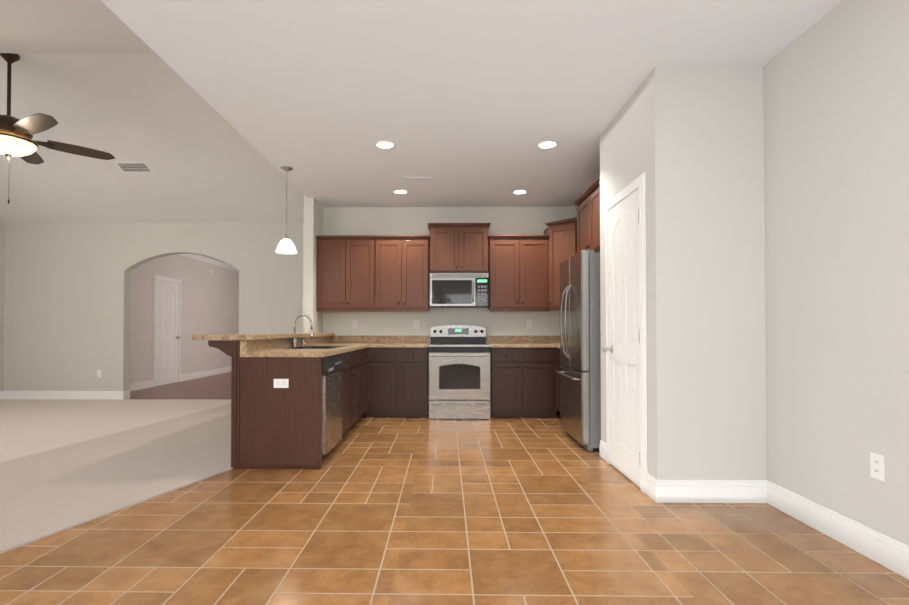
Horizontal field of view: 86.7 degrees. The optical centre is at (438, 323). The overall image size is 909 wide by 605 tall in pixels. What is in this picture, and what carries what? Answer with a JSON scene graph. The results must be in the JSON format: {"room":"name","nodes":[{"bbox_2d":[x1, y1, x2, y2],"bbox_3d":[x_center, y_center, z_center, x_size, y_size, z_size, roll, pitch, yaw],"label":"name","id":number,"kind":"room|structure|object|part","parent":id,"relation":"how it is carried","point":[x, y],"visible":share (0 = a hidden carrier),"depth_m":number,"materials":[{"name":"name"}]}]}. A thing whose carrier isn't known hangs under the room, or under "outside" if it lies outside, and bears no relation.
{"room":"kitchen","nodes":[
{"label":"kitchen","id":0,"kind":"room"},
{"bbox_2d":[0,220,4,390],"bbox_3d":[-6.862,-0.898,2.327,0.150,4.000,10.530,0,-1,1],"label":"wall","id":1,"kind":"structure","parent":0,"point":[2,245],"depth_m":7.39,"materials":[{"name":"beige paint"}]},
{"bbox_2d":[0,367,908,579],"bbox_3d":[-2.324,1.077,5.511,8.820,0.140,17.100,0,-1,1],"label":"baseboard","id":2,"kind":"structure","parent":1,"relation":"attached to","point":[890,553],"depth_m":2.98,"materials":[{"name":"white wood"}]},
{"bbox_2d":[0,399,232,553],"bbox_3d":[-4.195,1.095,2.205,5.185,0.012,10.330,0,-1,1],"label":"floor carpet","id":3,"kind":"object","parent":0,"point":[65,464],"visible":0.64,"depth_m":4.07,"materials":[{"name":"beige carpet"}]},
{"bbox_2d":[0,0,303,223],"bbox_3d":[-4.226,-2.174,4.912,5.236,1.315,5.310,0,-1,1],"label":"ceiling","id":4,"kind":"structure","parent":0,"point":[100,75],"depth_m":5.84,"materials":[{"name":"white paint"}]},
{"bbox_2d":[0,53,114,203],"bbox_3d":[-4.363,-1.958,4.799,1.691,1.510,1.700,0,-1,1],"label":"ceiling fan","id":5,"kind":"object","parent":4,"relation":"hanging from","point":[16,135],"visible":0.98,"depth_m":4.80,"materials":[{"name":"brown metal"}]},
{"bbox_2d":[113,161,154,173],"bbox_3d":[-3.982,-2.042,6.305,0.420,0.096,0.205,0,-1,1],"label":"ceiling vent","id":6,"kind":"object","parent":4,"relation":"in","point":[133,167],"visible":1,"depth_m":6.30,"materials":[{"name":"white metal"}]},
{"bbox_2d":[3,223,302,390],"bbox_3d":[-4.257,-0.186,7.466,5.190,2.720,0.150,0,-1,1],"label":"wall","id":7,"kind":"structure","parent":0,"point":[66,306],"depth_m":7.41,"materials":[{"name":"beige paint"}]},
{"bbox_2d":[97,370,101,376],"bbox_3d":[-5.204,0.763,7.388,0.070,0.115,0.007,0,-1,1],"label":"outlet","id":8,"kind":"object","parent":7,"relation":"attached to","point":[99,373],"visible":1,"depth_m":7.39,"materials":[{"name":"white plastic"}]},
{"bbox_2d":[130,372,230,399],"bbox_3d":[-3.669,1.248,10.722,3.700,0.064,6.720,0,-1,1],"label":"floor","id":9,"kind":"structure","parent":0,"point":[216,387],"depth_m":8.53,"materials":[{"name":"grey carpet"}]},
{"bbox_2d":[130,254,238,385],"bbox_3d":[-5.433,-0.143,10.845,0.150,2.730,6.570,0,-1,1],"label":"wall","id":10,"kind":"structure","parent":0,"point":[209,304],"depth_m":10.42,"materials":[{"name":"beige paint"}]},
{"bbox_2d":[153,275,180,386],"bbox_3d":[-5.335,0.143,9.559,0.084,2.121,0.942,0,-1,1],"label":"door","id":11,"kind":"structure","parent":10,"relation":"attached to","point":[167,332],"depth_m":9.52,"materials":[{"name":"white wood"}]},
{"bbox_2d":[177,254,238,271],"bbox_3d":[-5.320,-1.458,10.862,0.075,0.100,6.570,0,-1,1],"label":"ceiling","id":12,"kind":"structure","parent":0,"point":[209,260],"depth_m":11.17,"materials":[{"name":"white paint"}]},
{"bbox_2d":[303,195,322,332],"bbox_3d":[-1.612,-0.252,6.678,0.125,2.830,1.340,0,-1,1],"label":"wall","id":13,"kind":"structure","parent":0,"point":[313,220],"depth_m":6.02,"materials":[{"name":"beige paint"}]},
{"bbox_2d":[323,206,577,342],"bbox_3d":[0.275,-0.204,6.532,3.655,2.730,0.150,0,-1,1],"label":"wall","id":14,"kind":"structure","parent":0,"point":[416,220],"depth_m":6.47,"materials":[{"name":"beige paint"}]},
{"bbox_2d":[248,337,331,352],"bbox_3d":[-1.460,0.195,5.105,0.005,0.093,2.708,0,-1,1],"label":"backsplash","id":15,"kind":"structure","parent":14,"relation":"attached to","point":[284,342],"depth_m":4.48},
{"bbox_2d":[316,235,383,311],"bbox_3d":[-1.147,-0.650,6.307,0.812,0.935,0.342,0,-1,1],"label":"upper cabinet","id":16,"kind":"object","parent":14,"relation":"attached to","point":[348,266],"depth_m":6.14,"materials":[{"name":"brown wood"}]},
{"bbox_2d":[352,320,357,328],"bbox_3d":[-1.118,0.010,6.472,0.070,0.115,0.007,0,-1,1],"label":"electrical outlet","id":17,"kind":"object","parent":14,"relation":"attached to","point":[354,324],"visible":1,"depth_m":6.47,"materials":[{"name":"white plastic"}]},
{"bbox_2d":[380,235,429,311],"bbox_3d":[-0.495,-0.650,6.296,0.752,0.935,0.342,0,-1,1],"label":"upper cabinet","id":18,"kind":"object","parent":14,"relation":"attached to","point":[404,279],"depth_m":6.13,"materials":[{"name":"brown wood"}]},
{"bbox_2d":[414,320,418,328],"bbox_3d":[-0.293,0.010,6.458,0.070,0.115,0.007,0,-1,1],"label":"electrical outlet","id":19,"kind":"object","parent":14,"relation":"attached to","point":[416,324],"visible":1,"depth_m":6.46,"materials":[{"name":"white plastic"}]},
{"bbox_2d":[332,337,559,340],"bbox_3d":[0.330,0.210,6.436,3.531,0.100,0.020,0,-1,1],"label":"backsplash","id":20,"kind":"structure","parent":14,"relation":"attached to","point":[333,338],"depth_m":6.44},
{"bbox_2d":[428,223,487,276],"bbox_3d":[0.268,-0.955,6.288,0.746,0.635,0.342,0,-1,1],"label":"upper cabinet","id":21,"kind":"object","parent":14,"relation":"attached to","point":[452,247],"depth_m":6.12,"materials":[{"name":"brown wood"}]},
{"bbox_2d":[430,273,488,307],"bbox_3d":[0.265,-0.425,6.227,0.742,0.420,0.454,0,-1,1],"label":"microwave","id":22,"kind":"object","parent":21,"relation":"attached to","point":[459,290],"visible":1,"depth_m":6.05,"materials":[{"name":"silver metal"}]},
{"bbox_2d":[488,235,547,310],"bbox_3d":[1.032,-0.650,6.272,0.754,0.935,0.342,0,-1,1],"label":"upper cabinet","id":23,"kind":"object","parent":14,"relation":"attached to","point":[515,262],"depth_m":6.11,"materials":[{"name":"brown wood"}]},
{"bbox_2d":[527,320,531,328],"bbox_3d":[1.216,0.010,6.434,0.070,0.115,0.007,0,-1,1],"label":"electrical outlet","id":24,"kind":"object","parent":14,"relation":"attached to","point":[529,324],"visible":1,"depth_m":6.43,"materials":[{"name":"white plastic"}]},
{"bbox_2d":[0,411,908,604],"bbox_3d":[-2.409,1.130,2.151,9.300,0.060,10.380,0,-1,1],"label":"floor","id":25,"kind":"structure","parent":0,"point":[428,511],"depth_m":2.43,"materials":[{"name":"brown tile"}]},
{"bbox_2d":[272,349,355,448],"bbox_3d":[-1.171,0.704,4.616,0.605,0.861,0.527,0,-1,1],"label":"base cabinet","id":26,"kind":"object","parent":25,"relation":"on","point":[272,427],"depth_m":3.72,"materials":[{"name":"brown wood"}]},
{"bbox_2d":[192,333,335,340],"bbox_3d":[-1.641,0.126,5.086,0.460,0.040,2.786,0,-1,1],"label":"countertop","id":27,"kind":"structure","parent":26,"relation":"on","point":[269,336],"depth_m":3.77,"materials":[{"name":"beige stone"}]},
{"bbox_2d":[274,379,288,387],"bbox_3d":[-1.213,0.462,3.715,0.115,0.070,0.007,0,-1,1],"label":"outlet","id":28,"kind":"object","parent":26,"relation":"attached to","point":[281,383],"visible":1,"depth_m":3.71,"materials":[{"name":"white plastic"}]},
{"bbox_2d":[244,345,363,356],"bbox_3d":[-1.162,0.254,4.778,0.602,0.042,2.140,0,-1,1],"label":"countertop","id":29,"kind":"structure","parent":26,"relation":"on","point":[259,352],"depth_m":3.78,"materials":[{"name":"beige stone"}]},
{"bbox_2d":[292,314,315,344],"bbox_3d":[-1.351,0.068,4.769,0.222,0.328,0.117,0,-1,1],"label":"faucet","id":30,"kind":"object","parent":29,"relation":"on","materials":[{"name":"silver metal"}]},
{"bbox_2d":[288,345,343,348],"bbox_3d":[-1.198,0.336,4.793,0.479,0.207,0.884,0,-1,1],"label":"sink","id":31,"kind":"object","parent":29,"relation":"in","point":[289,346],"depth_m":4.78,"materials":[{"name":"silver metal"}]},
{"bbox_2d":[322,354,342,458],"bbox_3d":[-1.156,0.697,4.044,0.588,0.859,0.595,0,-1,1],"label":"dishwasher","id":32,"kind":"object","parent":25,"relation":"on","point":[332,367],"visible":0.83,"depth_m":3.90,"materials":[{"name":"silver metal"}]},
{"bbox_2d":[356,349,359,422],"bbox_3d":[-1.164,0.710,5.032,0.605,0.861,0.594,0,-1,1],"label":"base cabinet","id":33,"kind":"object","parent":25,"relation":"on","point":[357,350],"depth_m":5.19,"materials":[{"name":"brown wood"}]},
{"bbox_2d":[360,345,371,418],"bbox_3d":[-1.132,0.717,5.531,0.652,0.861,0.672,0,-1,1],"label":"base cabinet","id":34,"kind":"object","parent":25,"relation":"on","point":[366,353],"depth_m":5.76,"materials":[{"name":"brown wood"}]},
{"bbox_2d":[372,345,403,416],"bbox_3d":[-0.642,0.725,6.118,0.444,0.861,0.652,0,-1,1],"label":"base cabinet","id":35,"kind":"object","parent":25,"relation":"on","point":[387,360],"depth_m":5.85,"materials":[{"name":"brown wood"}]},
{"bbox_2d":[328,341,429,344],"bbox_3d":[-0.777,0.275,6.153,1.326,0.038,0.621,0,-1,1],"label":"countertop","id":36,"kind":"structure","parent":35,"relation":"on","point":[329,342],"depth_m":6.31,"materials":[{"name":"beige stone"}]},
{"bbox_2d":[404,345,428,416],"bbox_3d":[-0.341,0.725,6.136,0.445,0.861,0.605,0,-1,1],"label":"base cabinet","id":37,"kind":"object","parent":25,"relation":"on","point":[416,357],"depth_m":5.84,"materials":[{"name":"brown wood"}]},
{"bbox_2d":[428,325,490,418],"bbox_3d":[0.262,0.585,6.070,0.751,1.140,0.737,0,-1,1],"label":"range","id":38,"kind":"object","parent":25,"relation":"on","point":[459,371],"visible":1,"depth_m":5.77,"materials":[{"name":"silver metal"}]},
{"bbox_2d":[490,345,527,417],"bbox_3d":[0.868,0.725,6.116,0.444,0.861,0.605,0,-1,1],"label":"base cabinet","id":39,"kind":"object","parent":25,"relation":"on","point":[508,363],"depth_m":5.82,"materials":[{"name":"brown wood"}]},
{"bbox_2d":[488,341,547,344],"bbox_3d":[1.031,0.274,6.123,0.781,0.038,0.621,0,-1,1],"label":"countertop","id":40,"kind":"structure","parent":39,"relation":"on","point":[489,342],"depth_m":6.41,"materials":[{"name":"beige stone"}]},
{"bbox_2d":[528,345,547,417],"bbox_3d":[1.169,0.725,6.112,0.445,0.861,0.605,0,-1,1],"label":"base cabinet","id":41,"kind":"object","parent":25,"relation":"on","point":[537,354],"depth_m":5.82,"materials":[{"name":"brown wood"}]},
{"bbox_2d":[548,341,559,344],"bbox_3d":[1.750,0.269,5.734,0.669,0.038,1.376,0,-1,1],"label":"countertop","id":42,"kind":"structure","parent":41,"relation":"on","point":[549,342],"depth_m":6.31,"materials":[{"name":"beige stone"}]},
{"bbox_2d":[548,345,555,417],"bbox_3d":[1.707,0.724,6.079,0.766,0.861,0.652,0,-1,1],"label":"base cabinet","id":43,"kind":"object","parent":25,"relation":"on","point":[551,348],"depth_m":5.82,"materials":[{"name":"brown wood"}]},
{"bbox_2d":[556,345,563,411],"bbox_3d":[1.747,0.715,5.440,0.664,0.861,0.760,0,-1,1],"label":"base cabinet","id":44,"kind":"object","parent":25,"relation":"on","point":[558,365],"depth_m":5.73,"materials":[{"name":"brown wood"}]},
{"bbox_2d":[555,250,600,451],"bbox_3d":[1.591,0.243,4.634,0.793,1.782,0.800,0,-1,1],"label":"fridge","id":45,"kind":"object","parent":25,"relation":"on","point":[579,373],"visible":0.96,"depth_m":4.25,"materials":[{"name":"silver metal"}]},
{"bbox_2d":[600,66,766,479],"bbox_3d":[1.714,-0.246,3.558,0.679,2.730,1.090,0,-1,1],"label":"wall block","id":46,"kind":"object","parent":25,"relation":"on","point":[689,141],"visible":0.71,"depth_m":3.02,"materials":[{"name":"white paint"}]},
{"bbox_2d":[602,172,647,493],"bbox_3d":[1.331,0.064,3.545,0.084,2.111,0.782,0,-1,1],"label":"door","id":47,"kind":"structure","parent":46,"relation":"attached to","point":[625,348],"depth_m":3.47,"materials":[{"name":"white wood"}]},
{"bbox_2d":[101,0,842,206],"bbox_3d":[0.276,-1.669,4.402,3.884,0.140,4.450,0,-1,1],"label":"ceiling","id":48,"kind":"structure","parent":0,"point":[469,103],"depth_m":3.11,"materials":[{"name":"white paint"}]},
{"bbox_2d":[275,166,296,253],"bbox_3d":[-1.550,-1.159,4.920,0.214,0.863,0.214,0,-1,1],"label":"pendant light","id":49,"kind":"object","parent":48,"relation":"hanging from","point":[286,245],"visible":1,"depth_m":4.89,"materials":[{"name":"white glass"}]},
{"bbox_3d":[-1.550,-0.795,4.914,0.214,0.133,0.214,0,-1,1],"label":"lamp shade","id":50,"kind":"part","parent":49,"relation":"part of","materials":[{"name":"white glass"}]},
{"bbox_2d":[375,141,395,148],"bbox_3d":[-0.474,-1.597,4.308,0.190,0.006,0.190,0,-1,1],"label":"recessed light","id":51,"kind":"object","parent":48,"relation":"in","point":[385,144],"visible":1,"depth_m":4.30,"materials":[{"name":"white"}]},
{"bbox_2d":[393,189,408,193],"bbox_3d":[-0.450,-1.576,5.768,0.190,0.006,0.190,0,-1,1],"label":"recessed light","id":52,"kind":"object","parent":48,"relation":"in","point":[399,191],"visible":1,"depth_m":5.75,"materials":[{"name":"white"}]},
{"bbox_2d":[402,177,435,183],"bbox_3d":[-0.207,-1.582,5.314,0.370,0.008,0.210,0,-1,1],"label":"ceiling vent","id":53,"kind":"object","parent":48,"relation":"in","point":[418,180],"visible":0.98,"depth_m":5.31,"materials":[{"name":"white metal"}]},
{"bbox_2d":[512,190,527,193],"bbox_3d":[0.980,-1.576,5.774,0.190,0.006,0.190,0,-1,1],"label":"recessed light","id":54,"kind":"object","parent":48,"relation":"in","point":[520,192],"visible":1,"depth_m":5.78,"materials":[{"name":"white"}]},
{"bbox_2d":[537,140,557,148],"bbox_3d":[0.976,-1.597,4.304,0.190,0.006,0.190,0,-1,1],"label":"recessed light","id":55,"kind":"object","parent":48,"relation":"in","point":[549,144],"visible":1,"depth_m":4.29,"materials":[{"name":"white"}]},
{"bbox_2d":[544,217,575,308],"bbox_3d":[1.518,-0.732,5.977,0.358,1.090,0.299,0,-1,1],"label":"upper cabinet","id":56,"kind":"object","parent":0,"relation":"attached to","point":[559,236],"depth_m":6.03,"materials":[{"name":"brown wood"}]},
{"bbox_2d":[576,177,599,253],"bbox_3d":[1.764,-0.980,4.658,0.604,0.630,0.880,0,-1,1],"label":"upper cabinet","id":57,"kind":"object","parent":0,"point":[588,210],"depth_m":4.65,"materials":[{"name":"brown wood"}]},
{"bbox_2d":[763,0,908,545],"bbox_3d":[2.100,-0.271,1.742,0.150,2.730,9.670,0,-1,1],"label":"wall","id":58,"kind":"structure","parent":0,"point":[836,128],"depth_m":2.43,"materials":[{"name":"beige paint"}]},
{"bbox_2d":[870,452,884,480],"bbox_3d":[2.029,0.661,2.225,0.007,0.115,0.070,0,-1,1],"label":"outlet","id":59,"kind":"object","parent":58,"relation":"attached to","point":[877,466],"visible":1,"depth_m":2.22,"materials":[{"name":"white plastic"}]}
]}

